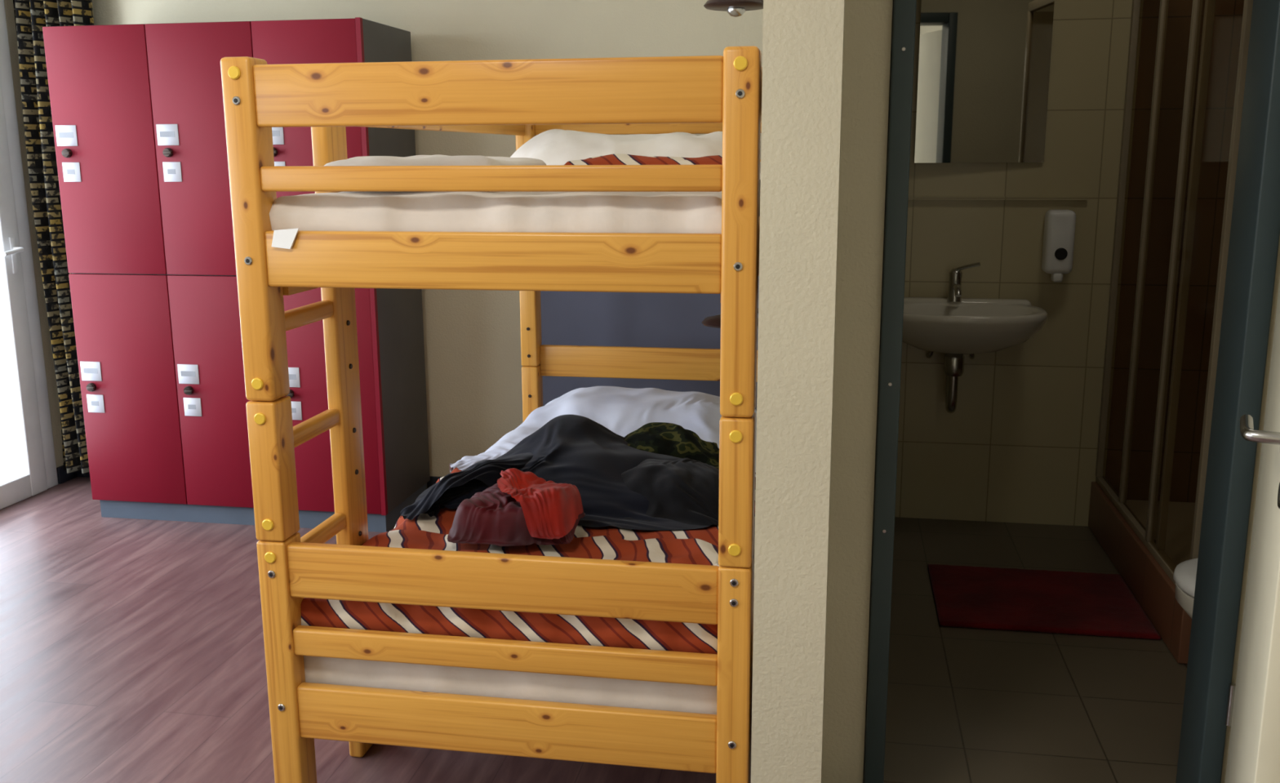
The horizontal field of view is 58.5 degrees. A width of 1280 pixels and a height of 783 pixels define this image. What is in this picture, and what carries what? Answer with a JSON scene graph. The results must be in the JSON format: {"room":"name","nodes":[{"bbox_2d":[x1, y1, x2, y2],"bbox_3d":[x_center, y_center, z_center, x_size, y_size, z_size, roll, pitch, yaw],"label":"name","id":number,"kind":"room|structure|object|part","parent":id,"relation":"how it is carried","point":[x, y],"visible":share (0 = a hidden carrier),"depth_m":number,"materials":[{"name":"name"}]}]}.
{"room":"dormitory","nodes":[
{"label":"dormitory","id":0,"kind":"room"},
{"bbox_2d":[4,0,63,467],"bbox_3d":[-2.632,-0.729,4.913,0.100,2.300,0.140,2,12,10],"label":"window frame","id":1,"kind":"structure","parent":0,"point":[54,404],"depth_m":4.90,"materials":[{"name":"paint"}]},
{"bbox_2d":[0,0,57,488],"bbox_3d":[-2.640,-0.706,4.805,0.102,2.300,0.080,2,12,10],"label":"window post","id":2,"kind":"object","parent":1,"relation":"attached to","point":[6,73],"visible":0.51,"depth_m":4.82,"materials":[{"name":"white plastic"}]},
{"bbox_2d":[56,465,76,484],"bbox_3d":[-2.571,0.363,5.127,0.014,0.075,0.115,2,12,10],"label":"baseboard","id":3,"kind":"structure","parent":1,"relation":"attached to","point":[62,476],"depth_m":5.09,"materials":[{"name":"black"}]},
{"bbox_2d":[0,476,1187,782],"bbox_3d":[-0.622,1.140,1.748,5.250,0.104,6.500,2,12,10],"label":"floor","id":4,"kind":"structure","parent":0,"point":[132,650],"depth_m":3.16,"materials":[{"name":"laminate"}]},
{"bbox_2d":[0,473,31,509],"bbox_3d":[-2.731,0.493,4.439,0.100,0.100,0.940,2,12,10],"label":"frame","id":5,"kind":"object","parent":4,"relation":"on","point":[15,488],"visible":1,"depth_m":4.80,"materials":[{"name":"white plastic"}]},
{"bbox_2d":[0,76,47,496],"bbox_3d":[-2.647,-0.688,4.717,0.100,2.300,0.100,2,12,10],"label":"glass door","id":6,"kind":"structure","parent":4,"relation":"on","point":[18,393],"depth_m":4.80,"materials":[{"name":"white plastic"}]},
{"bbox_2d":[1,247,24,256],"bbox_3d":[-2.575,-0.572,4.670,0.064,0.028,0.130,2,12,10],"label":"handle","id":7,"kind":"object","parent":6,"relation":"attached to","point":[15,250],"visible":1,"depth_m":4.66,"materials":[{"name":"white plastic"}]},
{"bbox_2d":[8,236,18,273],"bbox_3d":[-2.593,-0.564,4.733,0.008,0.150,0.032,2,12,10],"label":"plate","id":8,"kind":"object","parent":6,"relation":"attached to","point":[12,239],"depth_m":4.73,"materials":[{"name":"silver metal"}]},
{"bbox_2d":[42,17,430,532],"bbox_3d":[-1.549,-0.445,4.516,1.243,1.895,0.517,2,12,10],"label":"locker","id":9,"kind":"object","parent":4,"relation":"on","point":[138,113],"visible":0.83,"depth_m":4.33,"materials":[{"name":"metal"}]},
{"bbox_2d":[58,132,73,137],"bbox_3d":[-2.148,-0.959,4.278,0.060,0.020,0.001,2,12,10],"label":"print","id":10,"kind":"object","parent":9,"relation":"attached to","point":[61,135],"depth_m":4.28},
{"bbox_3d":[-2.142,-0.890,4.268,0.032,0.012,0.014,2,12,10],"label":"knob","id":11,"kind":"part","parent":9,"relation":"part of","materials":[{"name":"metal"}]},
{"bbox_2d":[83,368,97,373],"bbox_3d":[-2.144,-0.081,4.460,0.060,0.020,0.001,2,12,10],"label":"print","id":12,"kind":"object","parent":9,"relation":"attached to","point":[86,371],"depth_m":4.46},
{"bbox_3d":[-2.137,-0.012,4.450,0.032,0.012,0.014,2,12,10],"label":"knob","id":13,"kind":"part","parent":9,"relation":"part of","materials":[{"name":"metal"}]},
{"bbox_3d":[-1.996,-0.895,4.278,0.411,0.907,0.020,2,12,10],"label":"door","id":14,"kind":"part","parent":9,"relation":"part of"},
{"bbox_3d":[-1.992,-0.005,4.462,0.411,0.903,0.020,2,12,10],"label":"door","id":15,"kind":"part","parent":9,"relation":"part of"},
{"bbox_2d":[160,131,174,137],"bbox_3d":[-1.740,-0.946,4.207,0.060,0.020,0.001,2,12,10],"label":"print","id":16,"kind":"object","parent":9,"relation":"attached to","point":[162,134],"depth_m":4.21},
{"bbox_3d":[-1.734,-0.877,4.198,0.032,0.012,0.014,2,12,10],"label":"knob","id":17,"kind":"part","parent":9,"relation":"part of","materials":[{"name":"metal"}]},
{"bbox_2d":[180,370,195,376],"bbox_3d":[-1.736,-0.068,4.389,0.060,0.020,0.001,2,12,10],"label":"print","id":18,"kind":"object","parent":9,"relation":"attached to","point":[183,373],"depth_m":4.39},
{"bbox_3d":[-1.729,0.000,4.380,0.032,0.012,0.014,2,12,10],"label":"knob","id":19,"kind":"part","parent":9,"relation":"part of","materials":[{"name":"metal"}]},
{"bbox_3d":[-1.588,-0.882,4.207,0.411,0.907,0.020,2,12,10],"label":"door","id":20,"kind":"part","parent":9,"relation":"part of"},
{"bbox_3d":[-1.584,0.008,4.391,0.411,0.903,0.020,2,12,10],"label":"door","id":21,"kind":"part","parent":9,"relation":"part of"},
{"bbox_2d":[271,130,279,136],"bbox_3d":[-1.332,-0.934,4.137,0.060,0.020,0.001,2,12,10],"label":"print","id":22,"kind":"object","parent":9,"relation":"attached to","point":[275,133],"depth_m":4.13},
{"bbox_3d":[-1.321,0.013,4.309,0.032,0.012,0.014,2,12,10],"label":"knob","id":23,"kind":"part","parent":9,"relation":"part of","materials":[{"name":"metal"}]},
{"bbox_2d":[288,373,296,379],"bbox_3d":[-1.327,-0.056,4.319,0.060,0.020,0.001,2,12,10],"label":"print","id":24,"kind":"object","parent":9,"relation":"attached to","point":[291,376],"depth_m":4.32},
{"bbox_3d":[-1.188,-0.870,4.138,0.395,0.907,0.020,2,12,10],"label":"door","id":25,"kind":"part","parent":9,"relation":"part of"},
{"bbox_3d":[-1.184,0.020,4.322,0.395,0.903,0.020,2,12,10],"label":"door","id":26,"kind":"part","parent":9,"relation":"part of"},
{"bbox_3d":[-0.983,-0.420,4.196,0.018,1.820,0.021,2,12,10],"label":"trim","id":27,"kind":"part","parent":9,"relation":"part of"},
{"bbox_2d":[220,45,762,782],"bbox_3d":[-0.110,-0.024,3.175,0.999,1.601,2.045,2,12,10],"label":"bunk bed","id":28,"kind":"object","parent":4,"relation":"on","point":[523,99],"visible":0.83,"depth_m":2.20,"materials":[{"name":"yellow wood"}]},
{"bbox_3d":[-0.743,-0.307,2.213,0.062,0.652,0.075,2,12,10],"label":"post","id":29,"kind":"part","parent":28,"relation":"part of","materials":[{"name":"brown wood"}]},
{"bbox_3d":[-0.740,0.155,2.309,0.062,0.286,0.075,2,12,10],"label":"post","id":30,"kind":"part","parent":28,"relation":"part of","materials":[{"name":"brown wood"}]},
{"bbox_3d":[-0.738,0.619,2.405,0.062,0.658,0.075,2,12,10],"label":"post","id":31,"kind":"part","parent":28,"relation":"part of","materials":[{"name":"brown wood"}]},
{"bbox_3d":[-0.679,0.095,2.646,0.036,1.587,0.110,2,12,10],"label":"ladder post","id":32,"kind":"part","parent":28,"relation":"part of","materials":[{"name":"brown wood"}]},
{"bbox_3d":[-0.549,-0.797,3.284,0.026,0.099,1.525,2,12,10],"label":"guard rail","id":33,"kind":"part","parent":28,"relation":"part of","materials":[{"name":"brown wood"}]},
{"bbox_3d":[-0.285,-0.539,2.067,0.877,0.113,0.028,2,12,10],"label":"rail","id":34,"kind":"part","parent":28,"relation":"part of","materials":[{"name":"brown wood"}]},
{"bbox_3d":[-0.284,-0.391,2.098,0.877,0.047,0.028,2,12,10],"label":"rail","id":35,"kind":"part","parent":28,"relation":"part of","materials":[{"name":"brown wood"}]},
{"bbox_3d":[-0.284,-0.243,2.128,0.877,0.107,0.028,2,12,10],"label":"rail","id":36,"kind":"part","parent":28,"relation":"part of","materials":[{"name":"brown wood"}]},
{"bbox_3d":[-0.281,0.376,2.256,0.877,0.112,0.028,2,12,10],"label":"rail","id":37,"kind":"part","parent":28,"relation":"part of","materials":[{"name":"brown wood"}]},
{"bbox_3d":[-0.280,0.526,2.287,0.877,0.058,0.028,2,12,10],"label":"rail","id":38,"kind":"part","parent":28,"relation":"part of","materials":[{"name":"brown wood"}]},
{"bbox_3d":[-0.279,0.679,2.319,0.877,0.116,0.028,2,12,10],"label":"rail","id":39,"kind":"part","parent":28,"relation":"part of","materials":[{"name":"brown wood"}]},
{"bbox_2d":[269,179,760,233],"bbox_3d":[-0.115,-0.489,3.074,0.949,0.148,1.979,2,12,10],"label":"mattress","id":40,"kind":"object","parent":28,"relation":"on","point":[671,212],"visible":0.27,"depth_m":2.15,"materials":[{"name":"white fabric"}]},
{"bbox_2d":[324,155,546,165],"bbox_3d":[-0.443,-0.493,2.554,0.370,0.070,0.430,2,12,10],"label":"sheet","id":41,"kind":"object","parent":40,"relation":"on","point":[418,160],"visible":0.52,"depth_m":2.36,"materials":[{"name":"white fabric"}]},
{"bbox_2d":[510,128,760,179],"bbox_3d":[-0.025,-0.711,3.404,0.971,0.138,1.163,2,12,10],"label":"pillow","id":42,"kind":"object","parent":40,"relation":"on","point":[554,146],"visible":0.4,"depth_m":3.06,"materials":[{"name":"white fabric"}]},
{"bbox_2d":[564,153,722,164],"bbox_3d":[0.040,-0.531,2.724,0.400,0.070,0.240,2,12,10],"label":"quilt","id":43,"kind":"object","parent":40,"relation":"on","point":[618,158],"visible":0.4,"depth_m":2.62,"materials":[{"name":"fabric"}]},
{"bbox_3d":[-0.404,-0.701,4.108,0.062,0.652,0.075,2,12,10],"label":"post","id":44,"kind":"part","parent":28,"relation":"part of","materials":[{"name":"brown wood"}]},
{"bbox_2d":[303,520,755,714],"bbox_3d":[-0.107,0.412,3.267,0.904,0.169,1.962,2,12,10],"label":"mattress","id":45,"kind":"object","parent":28,"relation":"on","point":[682,697],"visible":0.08,"depth_m":2.32,"materials":[{"name":"white fabric"}]},
{"bbox_2d":[300,467,755,653],"bbox_3d":[-0.185,0.355,2.844,0.929,0.103,1.156,2,12,10],"label":"quilt","id":46,"kind":"object","parent":45,"relation":"on","point":[700,546],"visible":0.16,"depth_m":2.35,"materials":[{"name":"fabric"}]},
{"bbox_2d":[447,467,585,546],"bbox_3d":[-0.301,0.261,2.697,0.323,0.118,0.288,2,12,10],"label":"clothing","id":47,"kind":"object","parent":46,"relation":"on","point":[522,508],"visible":1,"depth_m":2.60,"materials":[{"name":"red fabric"}]},
{"bbox_2d":[400,414,719,530],"bbox_3d":[-0.124,0.194,3.138,0.870,0.181,0.854,2,12,10],"label":"jacket","id":48,"kind":"object","parent":46,"relation":"on","point":[619,484],"visible":0.8,"depth_m":2.93,"materials":[{"name":"black fabric"}]},
{"bbox_2d":[624,422,719,468],"bbox_3d":[0.051,0.143,3.273,0.417,0.083,0.391,2,12,10],"label":"shirt","id":49,"kind":"object","parent":48,"relation":"on","point":[671,439],"visible":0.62,"depth_m":3.22,"materials":[{"name":"green fabric"}]},
{"bbox_2d":[448,386,756,476],"bbox_3d":[-0.056,0.141,3.629,0.937,0.193,1.054,2,12,10],"label":"pillow","id":50,"kind":"object","parent":45,"relation":"on","point":[623,411],"visible":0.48,"depth_m":3.66,"materials":[{"name":"white fabric"}]},
{"bbox_3d":[-0.401,-0.239,4.204,0.062,0.286,0.075,2,12,10],"label":"post","id":51,"kind":"part","parent":28,"relation":"part of","materials":[{"name":"brown wood"}]},
{"bbox_3d":[-0.399,0.225,4.300,0.062,0.658,0.075,2,12,10],"label":"post","id":52,"kind":"part","parent":28,"relation":"part of","materials":[{"name":"brown wood"}]},
{"bbox_3d":[0.059,-0.948,3.990,0.877,0.097,0.028,2,12,10],"label":"rail","id":53,"kind":"part","parent":28,"relation":"part of","materials":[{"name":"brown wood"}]},
{"bbox_3d":[0.064,-0.103,4.165,0.877,0.115,0.028,2,12,10],"label":"rail","id":54,"kind":"part","parent":28,"relation":"part of","materials":[{"name":"brown wood"}]},
{"bbox_3d":[0.185,0.647,2.245,0.062,0.658,0.075,2,12,10],"label":"post","id":55,"kind":"part","parent":28,"relation":"part of","materials":[{"name":"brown wood"}]},
{"bbox_3d":[0.183,0.183,2.149,0.062,0.286,0.075,2,12,10],"label":"post","id":56,"kind":"part","parent":28,"relation":"part of","materials":[{"name":"brown wood"}]},
{"bbox_3d":[0.180,-0.278,2.054,0.062,0.652,0.075,2,12,10],"label":"post","id":57,"kind":"part","parent":28,"relation":"part of","materials":[{"name":"brown wood"}]},
{"bbox_3d":[0.358,0.492,3.201,0.028,0.115,1.890,2,12,10],"label":"rail","id":58,"kind":"part","parent":28,"relation":"part of","materials":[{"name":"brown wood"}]},
{"bbox_3d":[0.353,-0.430,3.010,0.028,0.105,1.890,2,12,10],"label":"rail","id":59,"kind":"part","parent":28,"relation":"part of","materials":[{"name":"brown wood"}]},
{"bbox_3d":[0.353,-0.732,2.947,0.028,0.099,1.890,2,12,10],"label":"guard rail","id":60,"kind":"part","parent":28,"relation":"part of","materials":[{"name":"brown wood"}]},
{"bbox_2d":[928,564,1160,639],"bbox_3d":[1.273,0.667,3.686,0.635,0.018,0.520,2,12,10],"label":"bath mat","id":61,"kind":"object","parent":4,"relation":"on","point":[1073,602],"visible":1,"depth_m":3.64,"materials":[{"name":"red fabric"}]},
{"bbox_2d":[1088,0,1253,663],"bbox_3d":[1.998,-0.510,3.487,0.779,2.394,1.299,2,12,10],"label":"shower stall","id":62,"kind":"object","parent":4,"relation":"on","point":[1145,513],"visible":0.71,"depth_m":4.04,"materials":[{"name":"glass"}]},
{"bbox_3d":[1.653,0.458,3.779,0.030,0.025,1.235,2,12,10],"label":"rail","id":63,"kind":"part","parent":62,"relation":"part of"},
{"bbox_2d":[1125,499,1195,565],"bbox_3d":[2.037,0.601,3.741,0.718,0.114,1.238,2,12,10],"label":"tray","id":64,"kind":"object","parent":62,"relation":"on","point":[1180,512],"depth_m":4.09,"materials":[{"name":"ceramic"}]},
{"bbox_2d":[1173,557,1198,618],"bbox_3d":[1.661,0.470,2.704,0.738,0.794,0.384,2,12,10],"label":"toilet","id":65,"kind":"object","parent":4,"relation":"on","point":[1184,574],"visible":0.23,"depth_m":2.75,"materials":[{"name":"ceramic"}]},
{"bbox_3d":[1.587,0.669,2.759,0.572,0.384,0.374,2,12,10],"label":"bowl","id":66,"kind":"part","parent":65,"relation":"part of","materials":[{"name":"ceramic"}]},
{"bbox_3d":[1.572,0.463,2.719,0.556,0.035,0.384,2,12,10],"label":"seat","id":67,"kind":"part","parent":65,"relation":"part of","materials":[{"name":"white plastic"}]},
{"bbox_2d":[92,0,1143,525],"bbox_3d":[-0.030,-0.816,4.533,5.350,2.600,0.140,2,12,10],"label":"wall","id":68,"kind":"structure","parent":0,"point":[1020,442],"depth_m":4.39,"materials":[{"name":"beige paint"}]},
{"bbox_2d":[13,0,93,474],"bbox_3d":[-2.187,-0.844,4.786,0.781,2.452,0.141,1,12,5],"label":"curtain","id":69,"kind":"object","parent":68,"relation":"hanging from","point":[30,15],"visible":0.46,"depth_m":4.80,"materials":[{"name":"multicoloured fabric"}]},
{"bbox_2d":[76,470,89,477],"bbox_3d":[-2.350,0.356,5.153,0.440,0.075,0.015,2,12,10],"label":"baseboard","id":70,"kind":"structure","parent":68,"relation":"attached to","point":[79,473],"depth_m":5.18,"materials":[{"name":"black"}]},
{"bbox_2d":[426,475,441,488],"bbox_3d":[-0.680,0.408,4.865,0.470,0.075,0.015,2,12,10],"label":"baseboard","id":71,"kind":"structure","parent":68,"relation":"attached to","point":[433,479],"depth_m":4.89,"materials":[{"name":"black"}]},
{"bbox_2d":[540,275,759,410],"bbox_3d":[0.095,-0.100,4.624,1.109,1.160,0.008,2,12,10],"label":"painted panel","id":72,"kind":"object","parent":68,"relation":"attached to","point":[626,319],"depth_m":4.61,"materials":[{"name":"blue paint"}]},
{"bbox_2d":[902,297,1047,354],"bbox_3d":[1.158,-0.225,4.138,0.590,0.180,0.445,2,12,10],"label":"sink","id":73,"kind":"object","parent":68,"relation":"attached to","point":[969,326],"visible":0.77,"depth_m":4.01,"materials":[{"name":"ceramic"}]},
{"bbox_2d":[925,351,974,413],"bbox_3d":[1.168,-0.091,4.279,0.178,0.338,0.225,2,12,10],"label":"trap","id":74,"kind":"object","parent":73,"relation":"attached to","point":[953,364],"visible":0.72,"depth_m":4.20,"materials":[{"name":"metal"}]},
{"bbox_2d":[943,353,964,376],"bbox_3d":[1.154,-0.105,4.199,0.072,0.092,0.072,2,12,10],"label":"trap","id":75,"kind":"object","parent":74,"relation":"on","point":[953,364],"depth_m":4.17,"materials":[{"name":"metal"}]},
{"bbox_2d":[946,262,980,302],"bbox_3d":[1.162,-0.400,4.197,0.144,0.149,0.119,-11,16,-42],"label":"faucet","id":76,"kind":"object","parent":73,"relation":"on","point":[954,294],"visible":1,"depth_m":4.23,"materials":[{"name":"metal"}]},
{"bbox_3d":[1.160,-0.374,4.185,0.024,0.044,0.143,2,12,10],"label":"spout","id":77,"kind":"part","parent":76,"relation":"part of","materials":[{"name":"metal"}]},
{"bbox_3d":[1.207,-0.458,4.211,0.096,0.040,0.017,9,15,38],"label":"lever","id":78,"kind":"part","parent":76,"relation":"part of","materials":[{"name":"metal"}]},
{"bbox_2d":[914,0,1054,163],"bbox_3d":[1.243,-1.191,4.129,0.464,0.715,0.012,1,12,6],"label":"mirror","id":79,"kind":"object","parent":68,"relation":"attached to","point":[984,65],"visible":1,"depth_m":4.14,"materials":[{"name":"clear glass"}]},
{"bbox_2d":[1041,209,1075,282],"bbox_3d":[1.533,-0.533,4.187,0.100,0.260,0.100,2,12,10],"label":"soap dispenser","id":80,"kind":"object","parent":68,"relation":"attached to","point":[1059,234],"visible":1,"depth_m":4.14,"materials":[{"name":"white plastic"}]},
{"bbox_2d":[751,0,844,782],"bbox_3d":[0.496,-0.546,3.214,0.132,2.600,2.610,2,12,10],"label":"wall partition","id":81,"kind":"structure","parent":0,"point":[803,40],"depth_m":2.01,"materials":[{"name":"paint"}]},
{"bbox_2d":[702,308,758,328],"bbox_3d":[0.341,-0.226,3.625,0.292,0.082,0.196,2,12,10],"label":"reading lamp","id":82,"kind":"object","parent":81,"relation":"attached to","point":[714,321],"visible":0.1,"depth_m":3.59,"materials":[{"name":"metal"}]},
{"bbox_2d":[703,0,763,17],"bbox_3d":[0.337,-1.168,3.430,0.292,0.082,0.196,2,12,10],"label":"reading lamp","id":83,"kind":"object","parent":81,"relation":"attached to","point":[735,8],"visible":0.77,"depth_m":3.40,"materials":[{"name":"metal"}]},
{"bbox_3d":[0.289,-1.170,3.438,0.196,0.034,0.196,2,12,10],"label":"lamp shade","id":84,"kind":"part","parent":83,"relation":"part of","materials":[{"name":"metal"}]},
{"bbox_3d":[0.289,-1.141,3.444,0.056,0.025,0.056,2,12,10],"label":"bulb","id":85,"kind":"part","parent":83,"relation":"part of","materials":[{"name":"glass"}]},
{"bbox_2d":[822,0,893,782],"bbox_3d":[0.463,-0.375,2.390,0.092,2.600,0.120,2,12,10],"label":"wall","id":86,"kind":"structure","parent":0,"point":[868,24],"depth_m":2.40,"materials":[{"name":"paint"}]},
{"bbox_2d":[862,0,916,782],"bbox_3d":[0.532,-0.143,2.426,0.043,2.130,0.150,2,12,10],"label":"doorframe","id":87,"kind":"object","parent":86,"relation":"attached to","point":[904,11],"depth_m":2.38,"materials":[{"name":"grey metal"}]},
{"bbox_2d":[1220,237,1279,782],"bbox_3d":[1.694,-0.337,2.178,0.924,2.600,0.120,2,12,10],"label":"wall","id":88,"kind":"structure","parent":0,"point":[1277,268],"depth_m":2.31,"materials":[{"name":"paint"}]},
{"bbox_2d":[1175,0,1279,782],"bbox_3d":[1.220,-0.121,2.307,0.045,2.130,0.150,2,12,10],"label":"doorframe","id":89,"kind":"object","parent":88,"relation":"attached to","point":[1255,230],"visible":1,"depth_m":2.31,"materials":[{"name":"grey metal"}]},
{"bbox_2d":[1224,280,1279,782],"bbox_3d":[1.095,-0.016,1.921,0.052,2.058,0.688,5,13,25],"label":"door","id":90,"kind":"structure","parent":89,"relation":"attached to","point":[1254,748],"depth_m":1.93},
{"bbox_3d":[1.229,0.651,2.376,0.016,0.090,0.016,5,13,25],"label":"hinge","id":91,"kind":"part","parent":90,"relation":"part of","materials":[{"name":"silver metal"}]},
{"bbox_2d":[1240,413,1279,444],"bbox_3d":[0.961,0.059,1.769,0.058,0.021,0.135,5,13,25],"label":"lever","id":92,"kind":"object","parent":90,"relation":"attached to","point":[1247,432],"visible":1,"depth_m":1.72,"materials":[{"name":"metal"}]},
{"bbox_2d":[1277,482,1279,508],"bbox_3d":[0.956,0.153,1.703,0.006,0.044,0.044,5,13,25],"label":"keyhole","id":93,"kind":"object","parent":90,"relation":"attached to","point":[1278,492],"visible":1,"depth_m":1.70,"materials":[{"name":"metal"}]}
]}

